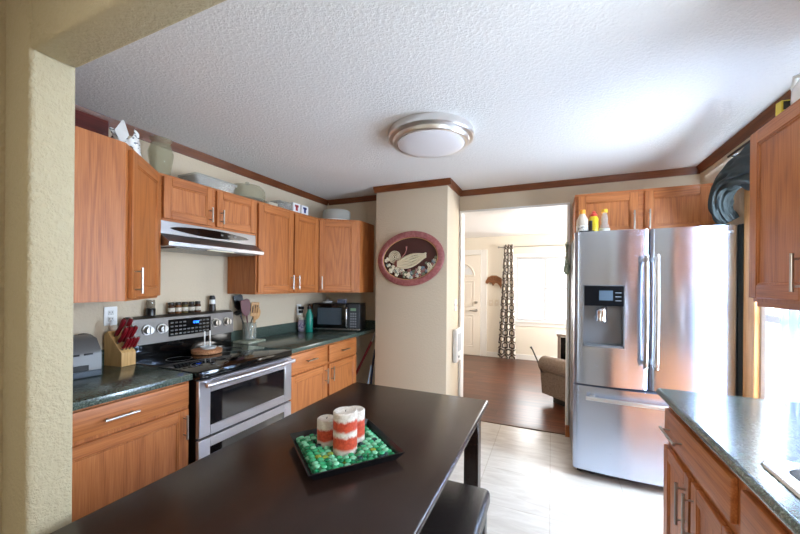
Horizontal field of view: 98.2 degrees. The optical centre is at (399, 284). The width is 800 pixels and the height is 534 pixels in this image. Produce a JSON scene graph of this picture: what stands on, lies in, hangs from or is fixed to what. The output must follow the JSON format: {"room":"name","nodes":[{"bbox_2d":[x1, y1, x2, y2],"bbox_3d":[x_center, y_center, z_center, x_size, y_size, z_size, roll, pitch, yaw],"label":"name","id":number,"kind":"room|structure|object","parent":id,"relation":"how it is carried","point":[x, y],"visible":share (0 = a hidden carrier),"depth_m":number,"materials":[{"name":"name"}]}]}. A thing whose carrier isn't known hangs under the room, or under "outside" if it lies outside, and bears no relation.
{"room":"kitchen","nodes":[
{"label":"kitchen","id":0,"kind":"room"},
{"bbox_2d":[0,0,5,533],"bbox_3d":[-1.870,0.194,-0.576,0.138,2.420,3.446,0,0,24],"label":"wall","id":1,"kind":"structure","parent":0,"point":[2,2],"depth_m":0.97,"materials":[{"name":"beige paint"}]},
{"bbox_2d":[2,0,225,533],"bbox_3d":[-0.483,0.206,0.752,3.754,2.418,0.100,0,0,24],"label":"wall","id":2,"kind":"structure","parent":0,"point":[46,40],"depth_m":0.95,"materials":[{"name":"beige paint"}]},
{"bbox_2d":[73,129,326,349],"bbox_3d":[-1.539,0.196,2.871,0.120,2.420,2.934,0,0,24],"label":"wall","id":3,"kind":"structure","parent":0,"point":[184,277],"depth_m":2.68,"materials":[{"name":"beige paint"}]},
{"bbox_2d":[101,349,103,365],"bbox_3d":[-1.912,0.460,1.846,0.018,0.130,0.753,0,0,24],"label":"backsplash","id":4,"kind":"structure","parent":3,"relation":"attached to","point":[102,351],"depth_m":2.09,"materials":[{"name":"green laminate"}]},
{"bbox_2d":[104,306,116,325],"bbox_3d":[-1.787,0.196,2.139,0.008,0.116,0.072,0,0,24],"label":"wall outlet","id":5,"kind":"object","parent":3,"relation":"attached to","point":[110,313],"visible":1,"depth_m":2.14,"materials":[{"name":"white plastic"}]},
{"bbox_2d":[73,126,160,302],"bbox_3d":[-1.619,-0.300,1.738,0.630,0.758,0.783,0,0,24],"label":"upper cabinet","id":6,"kind":"object","parent":3,"relation":"attached to","point":[117,192],"visible":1,"depth_m":1.61,"materials":[{"name":"brown wood"}]},
{"bbox_2d":[75,109,108,136],"bbox_3d":[-1.798,-0.818,1.838,0.020,0.274,0.420,0,0,24],"label":"board","id":7,"kind":"object","parent":6,"relation":"on","point":[84,120],"visible":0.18,"depth_m":1.95,"materials":[{"name":"red wood"}]},
{"bbox_2d":[109,120,141,156],"bbox_3d":[-1.528,-0.787,1.955,0.138,0.218,0.166,0,0,32],"label":"plastic bag","id":8,"kind":"object","parent":6,"relation":"on","point":[120,133],"visible":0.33,"depth_m":1.92,"materials":[{"name":"white plastic"}]},
{"bbox_2d":[75,104,327,205],"bbox_3d":[-1.455,-0.983,2.845,0.038,0.056,2.918,0,0,24],"label":"trim","id":9,"kind":"structure","parent":3,"relation":"attached to","point":[146,136],"depth_m":2.66,"materials":[{"name":"brown wood"}]},
{"bbox_2d":[158,172,255,235],"bbox_3d":[-1.429,-0.535,2.492,0.370,0.285,0.748,0,0,24],"label":"upper cabinet","id":10,"kind":"object","parent":3,"relation":"attached to","point":[183,201],"visible":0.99,"depth_m":2.37,"materials":[{"name":"brown wood"}]},
{"bbox_2d":[178,172,236,189],"bbox_3d":[-1.412,-0.726,2.558,0.212,0.096,0.362,0,0,24],"label":"tub","id":11,"kind":"object","parent":10,"relation":"on","point":[196,177],"visible":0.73,"depth_m":2.53,"materials":[{"name":"white plastic"}]},
{"bbox_2d":[161,220,263,256],"bbox_3d":[-1.412,-0.308,2.486,0.405,0.166,0.744,0,0,24],"label":"range hood","id":12,"kind":"object","parent":3,"relation":"attached to","point":[175,237],"visible":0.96,"depth_m":2.37,"materials":[{"name":"silver metal"}]},
{"bbox_2d":[227,200,318,293],"bbox_3d":[-1.117,-0.296,3.208,0.370,0.758,0.808,0,0,24],"label":"upper cabinet","id":13,"kind":"object","parent":3,"relation":"attached to","point":[288,240],"visible":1,"depth_m":3.02,"materials":[{"name":"brown wood"}]},
{"bbox_2d":[270,200,290,205],"bbox_3d":[-1.119,-0.719,3.216,0.148,0.086,0.152,0,0,24],"label":"food container","id":14,"kind":"object","parent":13,"relation":"on","point":[279,202],"visible":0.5,"depth_m":3.18,"materials":[{"name":"white plastic"}]},
{"bbox_2d":[284,202,299,212],"bbox_3d":[-1.040,-0.726,3.345,0.111,0.102,0.104,0,0,24],"label":"carton","id":15,"kind":"object","parent":13,"relation":"on","point":[293,206],"visible":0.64,"depth_m":3.30,"materials":[{"name":"white cardboard"}]},
{"bbox_2d":[300,205,307,214],"bbox_3d":[-0.992,-0.726,3.455,0.111,0.102,0.104,0,0,24],"label":"carton","id":16,"kind":"object","parent":13,"relation":"on","point":[303,209],"visible":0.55,"depth_m":3.42,"materials":[{"name":"white cardboard"}]},
{"bbox_2d":[297,304,303,314],"bbox_3d":[-1.071,0.275,3.727,0.049,0.116,0.072,0,0,24],"label":"wall outlet","id":17,"kind":"object","parent":3,"relation":"attached to","point":[299,307],"visible":1,"depth_m":3.71,"materials":[{"name":"white plastic"}]},
{"bbox_2d":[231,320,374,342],"bbox_3d":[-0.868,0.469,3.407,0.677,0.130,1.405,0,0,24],"label":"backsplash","id":18,"kind":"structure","parent":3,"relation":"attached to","point":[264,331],"depth_m":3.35,"materials":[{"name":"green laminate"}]},
{"bbox_2d":[326,201,375,384],"bbox_3d":[-0.536,0.204,4.131,0.948,2.420,0.180,0,0,24],"label":"wall","id":19,"kind":"structure","parent":0,"point":[361,211],"depth_m":3.98,"materials":[{"name":"beige paint"}]},
{"bbox_2d":[317,218,373,292],"bbox_3d":[-0.714,-0.293,3.782,0.647,0.758,0.599,0,0,24],"label":"upper cabinet","id":20,"kind":"object","parent":19,"relation":"attached to","point":[346,247],"visible":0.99,"depth_m":3.59,"materials":[{"name":"brown wood"}]},
{"bbox_2d":[323,209,350,219],"bbox_3d":[-0.693,-0.739,3.788,0.320,0.134,0.320,0,0,24],"label":"carrier","id":21,"kind":"object","parent":20,"relation":"on","point":[342,214],"visible":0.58,"depth_m":3.66,"materials":[{"name":"white plastic"}]},
{"bbox_2d":[328,195,375,204],"bbox_3d":[-0.498,-0.975,4.000,0.785,0.056,0.038,0,0,24],"label":"trim","id":22,"kind":"structure","parent":19,"relation":"attached to","point":[371,197],"depth_m":4.02,"materials":[{"name":"brown wood"}]},
{"bbox_2d":[375,185,459,395],"bbox_3d":[0.189,0.210,3.653,0.763,2.420,0.474,0,0,24],"label":"wall","id":23,"kind":"structure","parent":0,"point":[415,325],"depth_m":3.43,"materials":[{"name":"beige paint"}]},
{"bbox_2d":[378,231,444,285],"bbox_3d":[0.096,-0.253,3.417,0.702,0.542,0.038,0,0,24],"label":"wall plaque","id":24,"kind":"object","parent":23,"relation":"attached to","point":[409,258],"visible":1,"depth_m":3.41,"materials":[{"name":"paint"}]},
{"bbox_2d":[373,178,450,192],"bbox_3d":[0.105,-0.971,3.415,0.815,0.056,0.038,0,0,24],"label":"trim","id":25,"kind":"structure","parent":23,"relation":"attached to","point":[445,181],"depth_m":3.40,"materials":[{"name":"brown wood"}]},
{"bbox_2d":[453,327,460,362],"bbox_3d":[0.591,0.623,3.560,0.049,0.340,0.200,0,0,24],"label":"cradle","id":26,"kind":"object","parent":23,"relation":"attached to","point":[456,332],"visible":1,"depth_m":3.48,"materials":[{"name":"white plastic"}]},
{"bbox_2d":[75,0,799,199],"bbox_3d":[-0.481,-1.035,0.629,4.000,0.060,6.760,0,0,24],"label":"ceiling","id":27,"kind":"structure","parent":0,"point":[304,95],"depth_m":1.71,"materials":[{"name":"white paint"}]},
{"bbox_2d":[388,112,473,157],"bbox_3d":[0.203,-0.948,2.278,0.562,0.104,0.562,0,0,24],"label":"ceiling light","id":28,"kind":"object","parent":27,"relation":"attached to","point":[426,134],"visible":1,"depth_m":2.13,"materials":[{"name":"white glass"}]},
{"bbox_2d":[397,130,464,157],"bbox_3d":[0.202,-0.913,2.278,0.440,0.034,0.440,0,0,24],"label":"diffuser","id":29,"kind":"object","parent":28,"relation":"attached to","point":[414,143],"depth_m":2.21,"materials":[{"name":"white glass"}]},
{"bbox_2d":[464,233,566,356],"bbox_3d":[2.372,0.252,6.668,6.000,2.370,0.120,0,0,24],"label":"wall","id":30,"kind":"structure","parent":0,"point":[543,340],"depth_m":6.65,"materials":[{"name":"beige paint"}]},
{"bbox_2d":[464,255,480,355],"bbox_3d":[1.170,0.418,7.068,0.920,2.000,0.103,0,0,24],"label":"door","id":31,"kind":"structure","parent":30,"relation":"in","point":[472,263],"depth_m":6.96,"materials":[{"name":"white paint"}]},
{"bbox_2d":[464,250,486,355],"bbox_3d":[1.187,0.368,7.104,1.170,2.120,0.030,0,0,24],"label":"trim","id":32,"kind":"structure","parent":30,"relation":"attached to","point":[483,304],"depth_m":6.89,"materials":[{"name":"white paint"}]},
{"bbox_2d":[486,275,501,287],"bbox_3d":[1.860,-0.039,6.796,0.355,0.265,0.042,0,0,24],"label":"wall ornament","id":33,"kind":"object","parent":30,"relation":"attached to","point":[493,279],"visible":0.92,"depth_m":6.79,"materials":[{"name":"brown wood"}]},
{"bbox_2d":[487,351,556,360],"bbox_3d":[3.219,1.394,6.218,3.270,0.100,0.016,0,0,24],"label":"baseboard","id":34,"kind":"structure","parent":30,"relation":"attached to","point":[489,354],"depth_m":6.60,"materials":[{"name":"white paint"}]},
{"bbox_2d":[498,245,564,247],"bbox_3d":[2.969,-0.708,6.288,2.315,0.040,0.098,0,0,24],"label":"curtain rod","id":35,"kind":"object","parent":30,"relation":"attached to","point":[537,245],"visible":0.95,"depth_m":6.45,"materials":[{"name":"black metal"}]},
{"bbox_2d":[497,244,515,358],"bbox_3d":[2.039,0.327,6.601,0.338,2.165,0.083,0,0,24],"label":"curtain","id":36,"kind":"object","parent":35,"relation":"hanging from","point":[506,346],"visible":1,"depth_m":6.59,"materials":[{"name":"fabric"}]},
{"bbox_2d":[513,253,565,327],"bbox_3d":[3.016,0.113,6.304,1.890,1.380,0.070,0,0,24],"label":"trim","id":37,"kind":"structure","parent":30,"relation":"attached to","point":[517,323],"depth_m":6.50,"materials":[{"name":"white paint"}]},
{"bbox_2d":[516,257,565,322],"bbox_3d":[3.042,0.098,6.364,1.730,1.210,0.060,0,0,24],"label":"window","id":38,"kind":"structure","parent":30,"relation":"in","point":[545,259],"depth_m":6.49,"materials":[{"name":"grey plastic"}]},
{"bbox_2d":[464,208,566,237],"bbox_3d":[1.738,-0.993,5.197,6.000,0.110,3.390,0,0,24],"label":"ceiling","id":39,"kind":"structure","parent":0,"point":[544,221],"depth_m":5.35,"materials":[{"name":"white paint"}]},
{"bbox_2d":[448,354,663,533],"bbox_3d":[0.363,1.452,2.101,6.000,0.060,10.150,0,0,24],"label":"floor","id":40,"kind":"structure","parent":0,"point":[533,484],"depth_m":2.57,"materials":[{"name":"tile"}]},
{"bbox_2d":[72,381,188,521],"bbox_3d":[-1.601,0.968,1.707,0.703,0.876,0.745,0,0,24],"label":"base cabinet","id":41,"kind":"object","parent":40,"relation":"on","point":[120,447],"visible":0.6,"depth_m":1.63,"materials":[{"name":"brown wood"}]},
{"bbox_2d":[73,349,192,410],"bbox_3d":[-1.610,0.463,1.714,0.677,0.130,0.753,0,0,24],"label":"countertop","id":42,"kind":"structure","parent":41,"relation":"on","point":[114,383],"depth_m":1.75,"materials":[{"name":"stone"}]},
{"bbox_2d":[73,334,101,379],"bbox_3d":[-1.781,0.385,1.784,0.203,0.210,0.325,0,0,30],"label":"toaster","id":43,"kind":"object","parent":42,"relation":"on","point":[87,354],"visible":0.37,"depth_m":1.84,"materials":[{"name":"grey plastic"}]},
{"bbox_2d":[104,331,135,366],"bbox_3d":[-1.707,0.388,2.111,0.145,0.205,0.082,0,0,17],"label":"knife block","id":44,"kind":"object","parent":42,"relation":"on","point":[113,354],"visible":0.76,"depth_m":2.08,"materials":[{"name":"brown wood"}]},
{"bbox_2d":[113,318,125,336],"bbox_3d":[-1.687,0.261,2.084,0.090,0.121,0.028,0,0,17],"label":"knife","id":45,"kind":"object","parent":44,"relation":"in","point":[123,321],"visible":1,"depth_m":2.07,"materials":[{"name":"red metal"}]},
{"bbox_2d":[117,326,128,343],"bbox_3d":[-1.657,0.304,2.068,0.083,0.111,0.025,0,0,17],"label":"knife","id":46,"kind":"object","parent":44,"relation":"in","point":[125,330],"visible":1,"depth_m":2.06,"materials":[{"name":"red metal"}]},
{"bbox_2d":[121,337,129,349],"bbox_3d":[-1.634,0.354,2.058,0.060,0.080,0.020,0,0,17],"label":"knife","id":47,"kind":"object","parent":44,"relation":"in","point":[127,339],"visible":1,"depth_m":2.05,"materials":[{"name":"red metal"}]},
{"bbox_2d":[120,317,132,335],"bbox_3d":[-1.675,0.262,2.122,0.090,0.121,0.028,0,0,17],"label":"knife","id":48,"kind":"object","parent":44,"relation":"in","point":[130,320],"visible":0.58,"depth_m":2.11,"materials":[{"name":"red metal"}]},
{"bbox_2d":[122,326,132,342],"bbox_3d":[-1.649,0.304,2.094,0.083,0.111,0.025,0,0,17],"label":"knife","id":49,"kind":"object","parent":44,"relation":"in","point":[130,330],"visible":0.77,"depth_m":2.08,"materials":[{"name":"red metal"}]},
{"bbox_2d":[129,325,137,337],"bbox_3d":[-1.641,0.304,2.119,0.083,0.111,0.025,0,0,17],"label":"knife","id":50,"kind":"object","parent":44,"relation":"in","point":[135,327],"visible":0.59,"depth_m":2.11,"materials":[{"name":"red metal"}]},
{"bbox_2d":[125,310,295,464],"bbox_3d":[-1.251,0.811,2.388,0.754,1.195,0.752,0,0,24],"label":"range","id":51,"kind":"object","parent":40,"relation":"on","point":[235,392],"visible":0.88,"depth_m":2.26,"materials":[{"name":"grey metal"}]},
{"bbox_2d":[145,308,155,315],"bbox_3d":[-1.670,0.157,2.319,0.056,0.105,0.056,0,0,24],"label":"pepper mill","id":52,"kind":"object","parent":51,"relation":"on","point":[149,311],"visible":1,"depth_m":2.30,"materials":[{"name":"black plastic"}]},
{"bbox_2d":[168,302,174,313],"bbox_3d":[-1.615,0.169,2.445,0.043,0.082,0.042,0,0,24],"label":"spice jar","id":53,"kind":"object","parent":51,"relation":"on","point":[171,308],"visible":0.99,"depth_m":2.43,"materials":[{"name":"brown glass"}]},
{"bbox_2d":[175,302,181,313],"bbox_3d":[-1.595,0.169,2.490,0.043,0.082,0.042,0,0,24],"label":"spice jar","id":54,"kind":"object","parent":51,"relation":"on","point":[178,307],"visible":0.94,"depth_m":2.48,"materials":[{"name":"brown glass"}]},
{"bbox_2d":[182,302,187,312],"bbox_3d":[-1.575,0.170,2.536,0.043,0.082,0.042,0,0,24],"label":"spice jar","id":55,"kind":"object","parent":51,"relation":"on","point":[184,304],"visible":0.96,"depth_m":2.52,"materials":[{"name":"glass"}]},
{"bbox_2d":[188,301,194,312],"bbox_3d":[-1.555,0.170,2.582,0.043,0.082,0.042,0,0,24],"label":"spice jar","id":56,"kind":"object","parent":51,"relation":"on","point":[191,307],"visible":1,"depth_m":2.57,"materials":[{"name":"brown glass"}]},
{"bbox_2d":[195,301,200,311],"bbox_3d":[-1.535,0.170,2.628,0.043,0.082,0.042,0,0,24],"label":"spice jar","id":57,"kind":"object","parent":51,"relation":"on","point":[197,303],"visible":0.92,"depth_m":2.61,"materials":[{"name":"brown glass"}]},
{"bbox_2d":[191,347,221,354],"bbox_3d":[-1.378,0.475,2.471,0.196,0.028,0.196,0,0,24],"label":"trivet","id":58,"kind":"object","parent":51,"relation":"on","point":[197,351],"visible":0.88,"depth_m":2.41,"materials":[{"name":"brown wood"}]},
{"bbox_2d":[200,330,216,349],"bbox_3d":[-1.364,0.397,2.465,0.108,0.128,0.108,0,0,24],"label":"stand","id":59,"kind":"object","parent":58,"relation":"on","point":[205,347],"visible":1,"depth_m":2.46,"materials":[{"name":"grey ceramic"}]},
{"bbox_2d":[209,295,215,310],"bbox_3d":[-1.486,0.150,2.740,0.052,0.122,0.052,0,0,24],"label":"pepper mill","id":60,"kind":"object","parent":51,"relation":"on","point":[212,306],"visible":1,"depth_m":2.72,"materials":[{"name":"black"}]},
{"bbox_2d":[209,304,215,310],"bbox_3d":[-1.486,0.184,2.740,0.052,0.055,0.052,0,0,24],"label":"jar","id":61,"kind":"object","parent":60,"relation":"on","point":[212,307],"depth_m":2.72,"materials":[{"name":"black"}]},
{"bbox_2d":[136,344,291,379],"bbox_3d":[-1.251,0.512,2.389,0.630,0.045,0.752,0,0,24],"label":"cooktop","id":62,"kind":"object","parent":51,"relation":"in","point":[233,359],"depth_m":2.26,"materials":[{"name":"grey glass"}]},
{"bbox_2d":[50,382,487,533],"bbox_3d":[-0.232,1.037,1.397,0.880,0.760,1.660,0,0,24],"label":"dining table","id":63,"kind":"object","parent":40,"relation":"on","point":[258,483],"visible":0.94,"depth_m":1.14,"materials":[{"name":"brown wood"}]},
{"bbox_2d":[288,418,405,480],"bbox_3d":[-0.221,0.638,1.361,0.360,0.036,0.360,0,0,-28],"label":"tray","id":64,"kind":"object","parent":63,"relation":"on","point":[380,434],"visible":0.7,"depth_m":1.28,"materials":[{"name":"black paint"}]},
{"bbox_2d":[317,414,332,446],"bbox_3d":[-0.296,0.587,1.394,0.074,0.108,0.074,0,0,24],"label":"candle","id":65,"kind":"object","parent":64,"relation":"on","point":[324,422],"visible":0.8,"depth_m":1.36,"materials":[{"name":"wax"}]},
{"bbox_2d":[333,406,356,455],"bbox_3d":[-0.211,0.561,1.329,0.092,0.161,0.092,0,0,24],"label":"candle","id":66,"kind":"object","parent":64,"relation":"on","point":[344,418],"visible":0.94,"depth_m":1.29,"materials":[{"name":"wax"}]},
{"bbox_2d":[349,406,364,442],"bbox_3d":[-0.186,0.576,1.425,0.082,0.133,0.082,0,0,24],"label":"candle","id":67,"kind":"object","parent":64,"relation":"on","point":[360,410],"visible":0.43,"depth_m":1.40,"materials":[{"name":"wax"}]},
{"bbox_2d":[288,337,355,413],"bbox_3d":[-0.932,0.973,3.233,0.703,0.876,1.018,0,0,24],"label":"base cabinet","id":68,"kind":"object","parent":40,"relation":"on","point":[317,373],"visible":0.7,"depth_m":3.02,"materials":[{"name":"brown wood"}]},
{"bbox_2d":[231,320,374,352],"bbox_3d":[-0.868,0.469,3.407,0.677,0.130,1.405,0,0,24],"label":"countertop","id":69,"kind":"structure","parent":68,"relation":"on","point":[287,336],"depth_m":3.23,"materials":[{"name":"green laminate"}]},
{"bbox_2d":[233,338,265,343],"bbox_3d":[-1.290,0.487,2.970,0.170,0.014,0.200,0,0,20],"label":"board","id":70,"kind":"object","parent":69,"relation":"on","point":[251,340],"visible":1,"depth_m":2.95,"materials":[{"name":"green stone"}]},
{"bbox_3d":[-1.300,0.404,2.986,0.116,0.150,0.116,0,0,24],"label":"jar","id":71,"kind":"object","parent":70,"relation":"on","visible":0},
{"bbox_2d":[233,294,245,335],"bbox_3d":[-1.382,0.276,2.982,0.107,0.380,0.042,0,0,-33],"label":"spatula","id":72,"kind":"object","parent":71,"relation":"in","point":[237,298],"visible":0.75,"depth_m":2.97,"materials":[{"name":"black plastic"}]},
{"bbox_2d":[234,310,248,337],"bbox_3d":[-1.361,0.343,2.964,0.073,0.250,0.136,0,0,24],"label":"ladle","id":73,"kind":"object","parent":71,"relation":"in","point":[238,312],"visible":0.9,"depth_m":2.95,"materials":[{"name":"black plastic"}]},
{"bbox_2d":[240,299,250,338],"bbox_3d":[-1.305,0.294,2.926,0.023,0.345,0.101,0,0,30],"label":"spatula","id":74,"kind":"object","parent":71,"relation":"in","point":[244,304],"visible":1,"depth_m":2.92,"materials":[{"name":"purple plastic"}]},
{"bbox_2d":[250,302,258,337],"bbox_3d":[-1.256,0.310,2.987,0.026,0.314,0.078,0,0,38],"label":"slotted turner","id":75,"kind":"object","parent":71,"relation":"in","point":[253,304],"visible":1,"depth_m":2.98,"materials":[{"name":"brown wood"}]},
{"bbox_2d":[298,317,304,331],"bbox_3d":[-1.034,0.424,3.666,0.092,0.143,0.092,0,0,24],"label":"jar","id":76,"kind":"object","parent":69,"relation":"on","point":[301,322],"visible":0.73,"depth_m":3.63,"materials":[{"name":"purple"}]},
{"bbox_2d":[305,304,312,331],"bbox_3d":[-0.946,0.351,3.606,0.076,0.292,0.076,0,0,24],"label":"water bottle","id":77,"kind":"object","parent":69,"relation":"on","point":[309,316],"visible":1,"depth_m":3.58,"materials":[{"name":"teal plastic"}]},
{"bbox_2d":[313,302,365,330],"bbox_3d":[-0.667,0.353,3.789,0.520,0.292,0.308,0,0,9],"label":"microwave","id":78,"kind":"object","parent":69,"relation":"on","point":[334,315],"visible":0.96,"depth_m":3.68,"materials":[{"name":"black metal"}]},
{"bbox_2d":[356,333,374,374],"bbox_3d":[-0.494,0.941,3.836,0.592,0.947,0.062,0,0,24],"label":"broom","id":79,"kind":"object","parent":40,"relation":"on","point":[373,337],"visible":0.32,"depth_m":3.76,"materials":[{"name":"red"}]},
{"bbox_2d":[367,349,374,383],"bbox_3d":[-0.270,1.041,3.741,0.104,0.753,0.260,0,0,24],"label":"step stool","id":80,"kind":"object","parent":40,"relation":"on","point":[373,359],"visible":0.13,"depth_m":3.65,"materials":[{"name":"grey metal"}]},
{"bbox_2d":[420,480,489,533],"bbox_3d":[0.011,1.187,1.131,0.360,0.463,1.248,0,0,24],"label":"bench","id":81,"kind":"object","parent":40,"relation":"on","point":[460,508],"visible":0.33,"depth_m":1.47,"materials":[{"name":"black wood"}]},
{"bbox_2d":[530,346,565,406],"bbox_3d":[2.268,0.942,4.011,0.934,0.990,1.116,0,0,-21],"label":"recliner","id":82,"kind":"object","parent":40,"relation":"on","point":[552,370],"visible":0.24,"depth_m":4.07,"materials":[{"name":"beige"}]},
{"bbox_2d":[556,331,565,359],"bbox_3d":[2.848,1.121,5.627,0.560,0.640,0.400,0,0,24],"label":"fireplace","id":83,"kind":"object","parent":40,"relation":"on","point":[561,347],"visible":0.31,"depth_m":5.54,"materials":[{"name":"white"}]},
{"bbox_2d":[569,224,737,486],"bbox_3d":[1.841,0.520,2.671,0.927,1.826,0.844,0,0,24],"label":"refrigerator","id":84,"kind":"object","parent":40,"relation":"on","point":[651,310],"visible":0.92,"depth_m":2.38,"materials":[{"name":"grey metal"}]},
{"bbox_2d":[576,210,588,231],"bbox_3d":[1.412,-0.470,2.680,0.086,0.208,0.086,0,0,24],"label":"bottle","id":85,"kind":"object","parent":84,"relation":"on","point":[582,224],"visible":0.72,"depth_m":2.65,"materials":[{"name":"beige plastic"}]},
{"bbox_2d":[589,211,598,230],"bbox_3d":[1.482,-0.462,2.650,0.066,0.194,0.064,0,0,24],"label":"spray can","id":86,"kind":"object","parent":84,"relation":"on","point":[593,220],"visible":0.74,"depth_m":2.63,"materials":[{"name":"yellow plastic"}]},
{"bbox_2d":[599,209,609,230],"bbox_3d":[1.553,-0.466,2.629,0.074,0.203,0.074,0,0,24],"label":"bottle","id":87,"kind":"object","parent":84,"relation":"on","point":[602,210],"visible":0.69,"depth_m":2.61,"materials":[{"name":"white plastic"}]},
{"bbox_2d":[659,406,746,533],"bbox_3d":[1.407,0.992,1.241,0.658,0.876,0.735,0,0,24],"label":"base cabinet","id":88,"kind":"object","parent":40,"relation":"on","point":[702,494],"visible":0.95,"depth_m":1.33,"materials":[{"name":"brown wood"}]},
{"bbox_2d":[740,487,792,533],"bbox_3d":[1.102,0.989,0.546,0.658,0.876,0.780,0,0,24],"label":"base cabinet","id":89,"kind":"object","parent":40,"relation":"on","point":[756,517],"visible":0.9,"depth_m":0.93,"materials":[{"name":"brown wood"}]},
{"bbox_2d":[656,388,799,533],"bbox_3d":[1.267,0.490,0.895,0.653,0.122,1.549,0,0,24],"label":"countertop","id":90,"kind":"structure","parent":89,"relation":"on","point":[743,432],"depth_m":1.19,"materials":[{"name":"grey stone"}]},
{"bbox_2d":[761,459,799,497],"bbox_3d":[1.110,0.589,0.563,0.496,0.170,0.781,0,0,24],"label":"sink","id":91,"kind":"object","parent":90,"relation":"in","point":[787,473],"visible":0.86,"depth_m":0.95,"materials":[{"name":"white ceramic"}]},
{"bbox_2d":[460,174,699,424],"bbox_3d":[0.824,0.215,3.688,3.794,2.420,0.100,0,0,24],"label":"wall","id":92,"kind":"structure","parent":0,"point":[560,194],"depth_m":3.31,"materials":[{"name":"beige paint"}]},
{"bbox_2d":[448,179,461,195],"bbox_3d":[0.557,-0.967,3.475,0.038,0.056,0.433,0,0,24],"label":"trim","id":93,"kind":"structure","parent":92,"relation":"attached to","point":[453,186],"depth_m":3.47,"materials":[{"name":"brown wood"}]},
{"bbox_2d":[458,202,569,424],"bbox_3d":[1.141,0.325,3.547,1.063,2.206,0.135,0,0,24],"label":"trim","id":94,"kind":"structure","parent":92,"relation":"attached to","point":[556,205],"depth_m":3.58,"materials":[{"name":"white paint"}]},
{"bbox_2d":[481,419,564,434],"bbox_3d":[1.115,1.423,3.508,1.010,0.008,0.050,0,0,24],"label":"trim","id":95,"kind":"structure","parent":92,"relation":"attached to","point":[483,420],"depth_m":3.46,"materials":[{"name":"brown wood"}]},
{"bbox_2d":[563,242,569,274],"bbox_3d":[1.566,-0.244,3.251,0.046,0.308,0.053,0,0,-12],"label":"bunch","id":96,"kind":"object","parent":92,"relation":"hanging from","point":[566,264],"visible":1,"depth_m":3.24,"materials":[{"name":"green plant"}]},
{"bbox_2d":[565,425,569,436],"bbox_3d":[1.575,1.381,3.256,0.037,0.100,0.038,0,0,24],"label":"trim","id":97,"kind":"structure","parent":92,"relation":"attached to","point":[567,434],"depth_m":3.24,"materials":[{"name":"brown wood"}]},
{"bbox_2d":[460,166,699,196],"bbox_3d":[1.571,-0.959,3.290,2.035,0.056,0.038,0,0,24],"label":"trim","id":98,"kind":"structure","parent":92,"relation":"attached to","point":[687,170],"depth_m":3.21,"materials":[{"name":"brown wood"}]},
{"bbox_2d":[572,183,715,241],"bbox_3d":[1.984,-0.577,2.898,0.946,0.362,0.414,0,0,24],"label":"upper cabinet","id":99,"kind":"object","parent":92,"relation":"attached to","point":[686,205],"visible":0.7,"depth_m":2.73,"materials":[{"name":"brown wood"}]},
{"bbox_2d":[700,137,760,398],"bbox_3d":[1.188,0.218,-0.161,0.040,2.420,6.660,0,0,24],"label":"wall","id":100,"kind":"structure","parent":0,"point":[709,175],"depth_m":2.34,"materials":[{"name":"beige paint"}]},
{"bbox_2d":[727,140,749,157],"bbox_3d":[2.035,-0.860,1.877,0.056,0.016,0.975,0,0,24],"label":"curtain rod","id":101,"kind":"object","parent":100,"relation":"attached to","point":[732,154],"visible":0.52,"depth_m":2.21,"materials":[{"name":"grey metal"}]},
{"bbox_2d":[708,143,749,396],"bbox_3d":[2.035,0.037,2.030,0.169,1.696,0.656,0,0,21],"label":"curtain","id":102,"kind":"object","parent":101,"relation":"hanging from","point":[735,174],"visible":0.72,"depth_m":2.21,"materials":[{"name":"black fabric"}]},
{"bbox_2d":[780,309,799,402],"bbox_3d":[1.885,-0.081,1.623,0.043,1.530,0.288,0,0,24],"label":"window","id":103,"kind":"structure","parent":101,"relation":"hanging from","point":[789,319],"depth_m":1.67,"materials":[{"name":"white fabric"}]},
{"bbox_2d":[697,90,790,172],"bbox_3d":[1.867,-0.957,1.467,0.038,0.056,3.060,0,0,24],"label":"trim","id":104,"kind":"structure","parent":100,"relation":"attached to","point":[768,114],"depth_m":2.20,"materials":[{"name":"brown wood"}]},
{"bbox_2d":[743,189,759,398],"bbox_3d":[2.012,0.155,1.804,0.026,1.820,0.820,0,0,24],"label":"trim","id":105,"kind":"structure","parent":100,"relation":"attached to","point":[751,311],"depth_m":2.12,"materials":[{"name":"brown wood"}]},
{"bbox_2d":[761,307,779,399],"bbox_3d":[2.022,0.165,1.742,0.035,1.700,0.655,0,0,24],"label":"window","id":106,"kind":"structure","parent":100,"relation":"in","point":[768,318],"depth_m":2.00,"materials":[{"name":"white paint"}]},
{"bbox_2d":[749,99,799,310],"bbox_3d":[1.513,-0.287,1.091,0.369,0.770,0.860,0,0,24],"label":"upper cabinet","id":107,"kind":"object","parent":100,"relation":"attached to","point":[774,224],"visible":1,"depth_m":1.36,"materials":[{"name":"brown wood"}]},
{"bbox_2d":[775,100,789,116],"bbox_3d":[1.623,-0.720,1.451,0.060,0.095,0.034,0,0,14],"label":"carton","id":108,"kind":"object","parent":107,"relation":"on","point":[782,105],"visible":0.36,"depth_m":1.44,"materials":[{"name":"yellow cardboard"}]},
{"bbox_2d":[790,73,799,104],"bbox_3d":[1.656,-0.779,1.371,0.155,0.215,0.164,0,0,-35],"label":"jug","id":109,"kind":"object","parent":107,"relation":"on","point":[795,85],"visible":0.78,"depth_m":1.40,"materials":[{"name":"white plastic"}]},
{"bbox_2d":[773,308,780,400],"bbox_3d":[1.028,0.242,3.599,6.000,2.370,0.100,0,0,24],"label":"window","id":110,"kind":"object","parent":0,"point":[776,327],"depth_m":2.71,"materials":[{"name":"beige paint"}]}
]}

